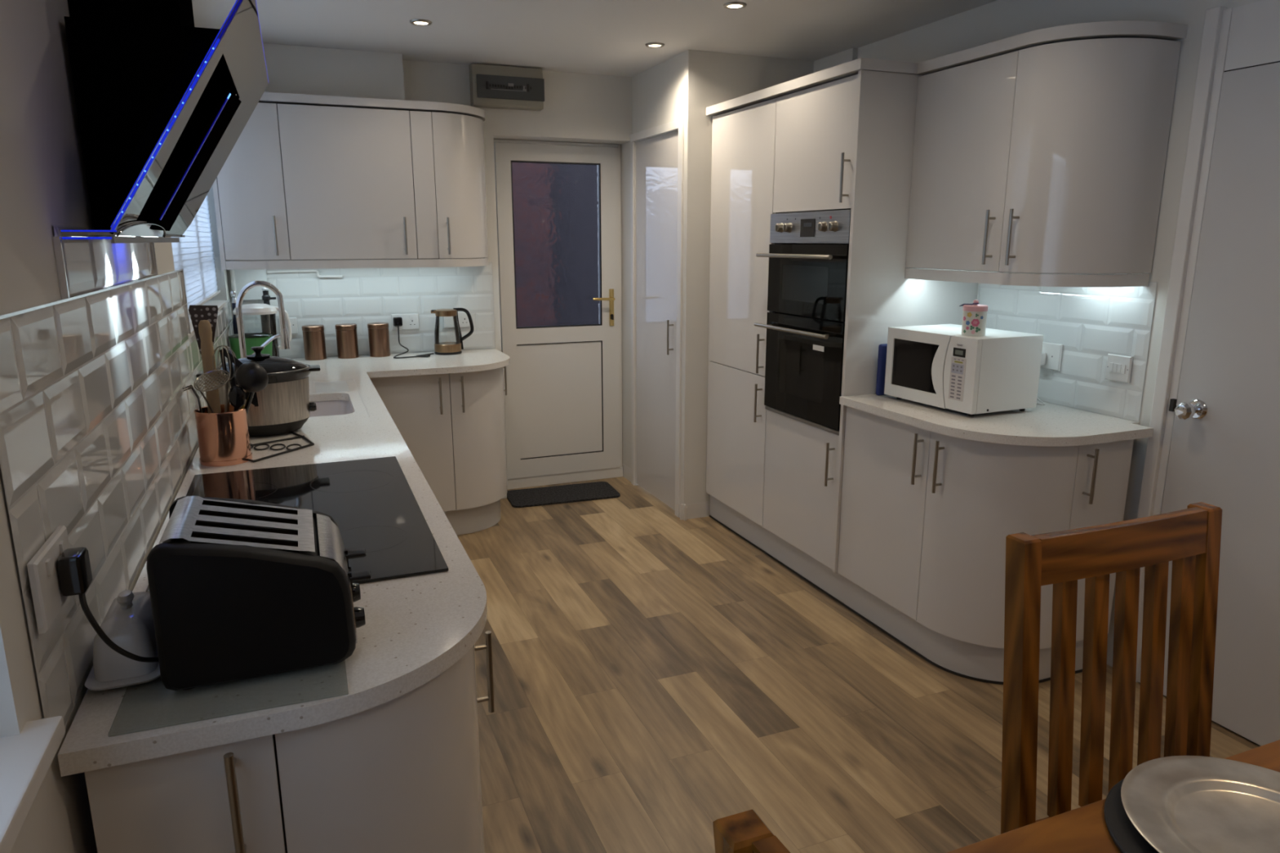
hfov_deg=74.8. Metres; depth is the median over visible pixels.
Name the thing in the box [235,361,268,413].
ladle
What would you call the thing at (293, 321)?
wall socket
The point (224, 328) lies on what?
tile backsplash
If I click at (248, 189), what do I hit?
upper cabinet
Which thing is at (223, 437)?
utensil holder
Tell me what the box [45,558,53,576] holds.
rocker switch
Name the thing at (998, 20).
wall
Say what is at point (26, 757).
windowsill
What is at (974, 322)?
print
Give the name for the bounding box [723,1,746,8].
recessed light
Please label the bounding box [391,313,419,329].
wall socket
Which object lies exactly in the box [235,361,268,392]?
bowl
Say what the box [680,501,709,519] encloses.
baseboard
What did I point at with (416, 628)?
countertop
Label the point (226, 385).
whisk
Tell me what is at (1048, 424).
countertop
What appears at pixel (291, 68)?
wall
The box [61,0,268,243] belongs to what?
extractor hood
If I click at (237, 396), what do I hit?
spoon
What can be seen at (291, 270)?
pipe
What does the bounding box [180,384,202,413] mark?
tongs
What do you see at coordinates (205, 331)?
wooden spoon
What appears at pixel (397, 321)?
plug
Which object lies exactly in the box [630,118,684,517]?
door
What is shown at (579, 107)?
wall
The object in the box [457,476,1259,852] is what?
floor
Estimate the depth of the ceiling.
3.68 m
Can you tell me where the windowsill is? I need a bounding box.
[0,715,65,852]
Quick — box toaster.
[146,496,371,690]
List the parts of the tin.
lid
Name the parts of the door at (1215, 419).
latch plate, knob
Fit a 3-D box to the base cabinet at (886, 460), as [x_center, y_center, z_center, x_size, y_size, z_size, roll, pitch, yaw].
[1.193,0.288,3.330,0.660,0.729,0.492,-5,14,-21]
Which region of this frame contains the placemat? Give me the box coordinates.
[1103,778,1159,852]
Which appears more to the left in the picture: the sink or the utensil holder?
the utensil holder
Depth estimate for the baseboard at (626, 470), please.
5.44 m
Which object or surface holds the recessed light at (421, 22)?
in the ceiling
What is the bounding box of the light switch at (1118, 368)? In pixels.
[1105,353,1133,382]
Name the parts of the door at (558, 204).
obscure pane, panel, lever, handle plate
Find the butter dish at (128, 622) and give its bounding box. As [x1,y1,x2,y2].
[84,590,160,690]
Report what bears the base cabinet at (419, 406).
on the floor
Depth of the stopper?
4.12 m
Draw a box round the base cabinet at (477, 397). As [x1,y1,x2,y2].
[448,365,507,510]
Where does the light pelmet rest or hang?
attached to the wall at (998, 20)
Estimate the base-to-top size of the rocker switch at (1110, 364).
0.030 m
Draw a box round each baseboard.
[622,463,631,482]
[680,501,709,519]
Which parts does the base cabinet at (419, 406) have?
handle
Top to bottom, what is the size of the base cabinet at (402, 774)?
0.729 m
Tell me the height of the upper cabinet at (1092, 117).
0.722 m
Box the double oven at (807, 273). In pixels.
[754,209,850,435]
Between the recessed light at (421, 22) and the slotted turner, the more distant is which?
the recessed light at (421, 22)
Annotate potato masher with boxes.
[193,369,231,413]
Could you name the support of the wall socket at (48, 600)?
attached to the tile backsplash at (99, 435)
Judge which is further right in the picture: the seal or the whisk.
the seal
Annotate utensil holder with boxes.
[194,404,252,466]
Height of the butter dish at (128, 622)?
0.110 m
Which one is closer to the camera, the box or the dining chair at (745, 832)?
the dining chair at (745, 832)
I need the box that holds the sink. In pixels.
[309,400,352,417]
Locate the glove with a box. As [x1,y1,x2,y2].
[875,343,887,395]
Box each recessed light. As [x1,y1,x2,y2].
[409,18,431,26]
[644,42,664,48]
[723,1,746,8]
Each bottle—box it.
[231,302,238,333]
[260,288,279,356]
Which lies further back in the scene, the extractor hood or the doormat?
the doormat
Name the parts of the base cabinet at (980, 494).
handle, handle, door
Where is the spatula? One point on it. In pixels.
(197, 313)
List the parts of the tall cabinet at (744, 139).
filler strip, door, door, handle, handle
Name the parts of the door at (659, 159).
handle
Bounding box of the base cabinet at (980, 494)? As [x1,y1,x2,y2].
[916,431,1133,648]
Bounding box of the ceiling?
[191,0,997,76]
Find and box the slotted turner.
[219,347,258,409]
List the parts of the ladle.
handle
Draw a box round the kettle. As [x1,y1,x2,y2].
[431,307,473,355]
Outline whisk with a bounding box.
[212,345,237,412]
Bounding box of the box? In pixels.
[468,63,544,111]
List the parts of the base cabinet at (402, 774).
door, handle, curved door, handle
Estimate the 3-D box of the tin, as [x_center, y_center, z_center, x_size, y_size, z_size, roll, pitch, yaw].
[1.186,-0.387,2.963,0.083,0.126,0.083,-1,13,-3]
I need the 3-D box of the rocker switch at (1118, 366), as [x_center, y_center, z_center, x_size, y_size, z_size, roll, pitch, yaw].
[1.663,-0.201,2.904,0.004,0.030,0.014,-5,14,-21]
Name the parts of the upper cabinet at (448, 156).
filler panel, handle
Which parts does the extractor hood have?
foot plate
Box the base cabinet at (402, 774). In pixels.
[84,631,494,852]
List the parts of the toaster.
plate, panel, plate, lever, lever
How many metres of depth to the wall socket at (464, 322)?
4.71 m
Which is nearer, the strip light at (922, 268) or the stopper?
the strip light at (922, 268)
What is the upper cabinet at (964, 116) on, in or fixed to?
attached to the wall at (998, 20)
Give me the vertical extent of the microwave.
0.280 m
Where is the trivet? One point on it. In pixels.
(255, 445)
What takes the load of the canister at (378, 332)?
on the countertop at (416, 628)
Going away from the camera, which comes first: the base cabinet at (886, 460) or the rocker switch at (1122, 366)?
the rocker switch at (1122, 366)
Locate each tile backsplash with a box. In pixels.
[0,271,198,727]
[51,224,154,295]
[188,298,233,408]
[229,262,495,358]
[977,281,1157,422]
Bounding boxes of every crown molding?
[235,92,485,121]
[706,20,1187,115]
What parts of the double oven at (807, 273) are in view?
knob, knob, handle, handle, trim, oven door, oven door, control panel, casing, knob, knob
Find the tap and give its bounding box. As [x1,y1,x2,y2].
[235,280,290,358]
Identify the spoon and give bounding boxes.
[198,320,221,413]
[227,385,245,411]
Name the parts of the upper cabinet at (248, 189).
panel, handle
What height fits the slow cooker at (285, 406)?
0.273 m
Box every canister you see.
[302,324,326,359]
[334,323,359,358]
[367,322,390,356]
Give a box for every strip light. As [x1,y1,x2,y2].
[248,258,431,261]
[922,268,1003,272]
[1071,273,1131,274]
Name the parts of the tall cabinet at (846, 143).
door, door, handle, handle, panel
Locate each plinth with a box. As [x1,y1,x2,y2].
[444,499,501,535]
[709,495,1083,681]
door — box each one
[493,138,622,489]
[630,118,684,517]
[1135,0,1279,746]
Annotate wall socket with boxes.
[26,525,69,634]
[278,317,297,333]
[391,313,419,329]
[443,311,470,328]
[1040,342,1062,370]
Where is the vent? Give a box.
[105,31,241,231]
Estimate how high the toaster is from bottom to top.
0.216 m
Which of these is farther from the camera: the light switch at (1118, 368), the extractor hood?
the light switch at (1118, 368)
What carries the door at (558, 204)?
in the wall at (579, 107)
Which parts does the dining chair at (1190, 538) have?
post, rail, rail, post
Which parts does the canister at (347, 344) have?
lid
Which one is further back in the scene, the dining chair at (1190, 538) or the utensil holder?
the utensil holder
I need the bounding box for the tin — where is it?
[959,299,988,336]
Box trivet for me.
[248,431,314,462]
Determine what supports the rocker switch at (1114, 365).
attached to the light switch at (1118, 368)
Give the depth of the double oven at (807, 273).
3.55 m
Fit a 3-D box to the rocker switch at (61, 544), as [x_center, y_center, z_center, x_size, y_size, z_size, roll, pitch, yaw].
[-0.743,0.158,1.077,0.003,0.018,0.012,-5,14,-21]
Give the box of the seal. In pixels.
[709,515,1082,684]
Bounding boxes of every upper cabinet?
[212,102,290,270]
[276,102,417,260]
[408,110,488,258]
[905,48,1022,271]
[999,37,1181,273]
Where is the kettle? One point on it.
(440, 348)
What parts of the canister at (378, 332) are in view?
lid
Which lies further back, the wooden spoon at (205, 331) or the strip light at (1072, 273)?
the strip light at (1072, 273)
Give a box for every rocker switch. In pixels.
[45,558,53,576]
[58,541,65,555]
[1108,362,1113,371]
[1112,363,1117,372]
[1116,364,1121,373]
[1120,364,1125,373]
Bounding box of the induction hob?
[145,456,448,592]
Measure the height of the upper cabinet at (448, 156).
0.722 m
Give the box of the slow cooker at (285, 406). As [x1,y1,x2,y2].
[195,346,320,435]
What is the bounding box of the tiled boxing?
[234,269,268,299]
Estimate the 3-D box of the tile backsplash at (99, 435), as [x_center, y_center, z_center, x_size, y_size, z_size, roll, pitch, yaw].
[-1.052,-0.036,1.772,0.005,0.523,1.800,-5,14,-21]
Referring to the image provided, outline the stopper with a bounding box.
[230,290,238,333]
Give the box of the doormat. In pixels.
[506,481,620,507]
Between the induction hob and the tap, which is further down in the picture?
the induction hob
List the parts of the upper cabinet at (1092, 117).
handle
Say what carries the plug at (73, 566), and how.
attached to the tile backsplash at (99, 435)
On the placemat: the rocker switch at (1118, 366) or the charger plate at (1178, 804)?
the charger plate at (1178, 804)
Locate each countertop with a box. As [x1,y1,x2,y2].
[57,348,510,777]
[839,393,1153,446]
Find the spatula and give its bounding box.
[188,305,217,356]
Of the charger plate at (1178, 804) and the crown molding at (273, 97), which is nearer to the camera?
the charger plate at (1178, 804)
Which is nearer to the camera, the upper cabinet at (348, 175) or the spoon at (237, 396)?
the spoon at (237, 396)
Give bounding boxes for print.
[970,319,979,326]
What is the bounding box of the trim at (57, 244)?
[0,236,191,333]
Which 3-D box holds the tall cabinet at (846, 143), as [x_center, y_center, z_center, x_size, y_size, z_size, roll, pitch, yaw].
[0.988,-0.437,3.699,0.670,1.985,0.618,-5,14,-21]
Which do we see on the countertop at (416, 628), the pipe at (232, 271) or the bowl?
the pipe at (232, 271)
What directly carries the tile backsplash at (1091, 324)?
attached to the wall at (998, 20)
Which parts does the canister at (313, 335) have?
lid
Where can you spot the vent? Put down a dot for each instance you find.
(146, 80)
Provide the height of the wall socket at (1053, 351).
0.100 m
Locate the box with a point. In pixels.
(491, 86)
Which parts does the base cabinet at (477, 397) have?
handle, handle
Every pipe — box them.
[229,269,236,301]
[266,269,342,277]
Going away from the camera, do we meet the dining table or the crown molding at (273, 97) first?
the dining table
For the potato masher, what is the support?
in the utensil holder
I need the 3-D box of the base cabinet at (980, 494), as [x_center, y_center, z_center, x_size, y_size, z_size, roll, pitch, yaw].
[1.334,0.379,2.925,0.598,0.729,0.378,-5,14,-21]
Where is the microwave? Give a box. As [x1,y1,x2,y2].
[884,324,1043,416]
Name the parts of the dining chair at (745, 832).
rail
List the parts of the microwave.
door, control panel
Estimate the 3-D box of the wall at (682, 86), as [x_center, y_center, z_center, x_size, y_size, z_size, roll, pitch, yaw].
[0.416,-0.825,5.083,0.854,2.439,1.180,-5,14,-21]
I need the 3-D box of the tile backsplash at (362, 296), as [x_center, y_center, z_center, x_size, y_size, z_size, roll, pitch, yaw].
[-1.460,-0.636,4.538,1.347,0.489,0.005,-5,14,-21]
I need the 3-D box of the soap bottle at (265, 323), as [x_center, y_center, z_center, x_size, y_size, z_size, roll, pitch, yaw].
[-1.869,-0.507,4.218,0.070,0.378,0.070,5,14,22]
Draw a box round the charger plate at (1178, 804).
[1120,755,1279,852]
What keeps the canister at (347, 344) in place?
on the countertop at (416, 628)
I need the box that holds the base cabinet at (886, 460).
[837,406,930,620]
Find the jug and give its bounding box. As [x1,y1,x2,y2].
[232,303,291,356]
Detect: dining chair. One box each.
[712,809,790,852]
[1000,502,1222,834]
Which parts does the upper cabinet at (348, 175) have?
handle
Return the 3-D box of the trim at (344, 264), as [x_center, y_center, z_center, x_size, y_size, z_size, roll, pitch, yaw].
[-1.346,-0.826,4.240,1.339,0.040,0.240,-9,15,-33]
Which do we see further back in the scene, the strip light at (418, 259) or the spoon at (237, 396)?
the strip light at (418, 259)
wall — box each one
[0,0,229,852]
[226,59,631,498]
[262,42,404,100]
[620,49,813,516]
[813,0,1262,666]
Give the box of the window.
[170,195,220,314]
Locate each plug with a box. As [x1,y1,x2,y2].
[56,546,158,662]
[392,316,434,358]
[1036,351,1046,404]
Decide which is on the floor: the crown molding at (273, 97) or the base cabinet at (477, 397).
the base cabinet at (477, 397)
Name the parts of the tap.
support arm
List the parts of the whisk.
handle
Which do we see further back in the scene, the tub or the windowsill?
the tub
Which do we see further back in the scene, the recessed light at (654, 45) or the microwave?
the recessed light at (654, 45)
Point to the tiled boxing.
(242, 277)
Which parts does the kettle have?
lid, glass, handle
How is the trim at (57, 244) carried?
attached to the wall at (43, 183)
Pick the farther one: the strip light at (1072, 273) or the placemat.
the strip light at (1072, 273)
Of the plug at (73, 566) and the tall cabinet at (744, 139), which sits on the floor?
the tall cabinet at (744, 139)
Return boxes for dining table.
[946,739,1279,852]
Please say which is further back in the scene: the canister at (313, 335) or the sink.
the canister at (313, 335)
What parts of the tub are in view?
lid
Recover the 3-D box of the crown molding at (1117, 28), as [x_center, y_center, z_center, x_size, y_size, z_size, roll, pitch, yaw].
[1.020,-1.412,3.417,0.654,0.038,2.048,-5,14,-21]
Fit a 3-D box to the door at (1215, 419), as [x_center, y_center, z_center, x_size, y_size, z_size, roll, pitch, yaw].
[1.907,-0.096,2.360,0.202,2.200,0.915,-5,14,-21]
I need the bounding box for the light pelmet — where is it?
[904,268,1149,287]
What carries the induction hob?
in the countertop at (416, 628)
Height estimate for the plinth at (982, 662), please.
0.148 m
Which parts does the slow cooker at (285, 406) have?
lid knob, lid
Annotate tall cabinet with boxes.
[706,97,777,526]
[762,70,977,573]
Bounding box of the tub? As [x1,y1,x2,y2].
[227,332,272,359]
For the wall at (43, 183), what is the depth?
1.12 m
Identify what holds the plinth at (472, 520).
on the floor
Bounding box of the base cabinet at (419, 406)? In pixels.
[369,373,456,511]

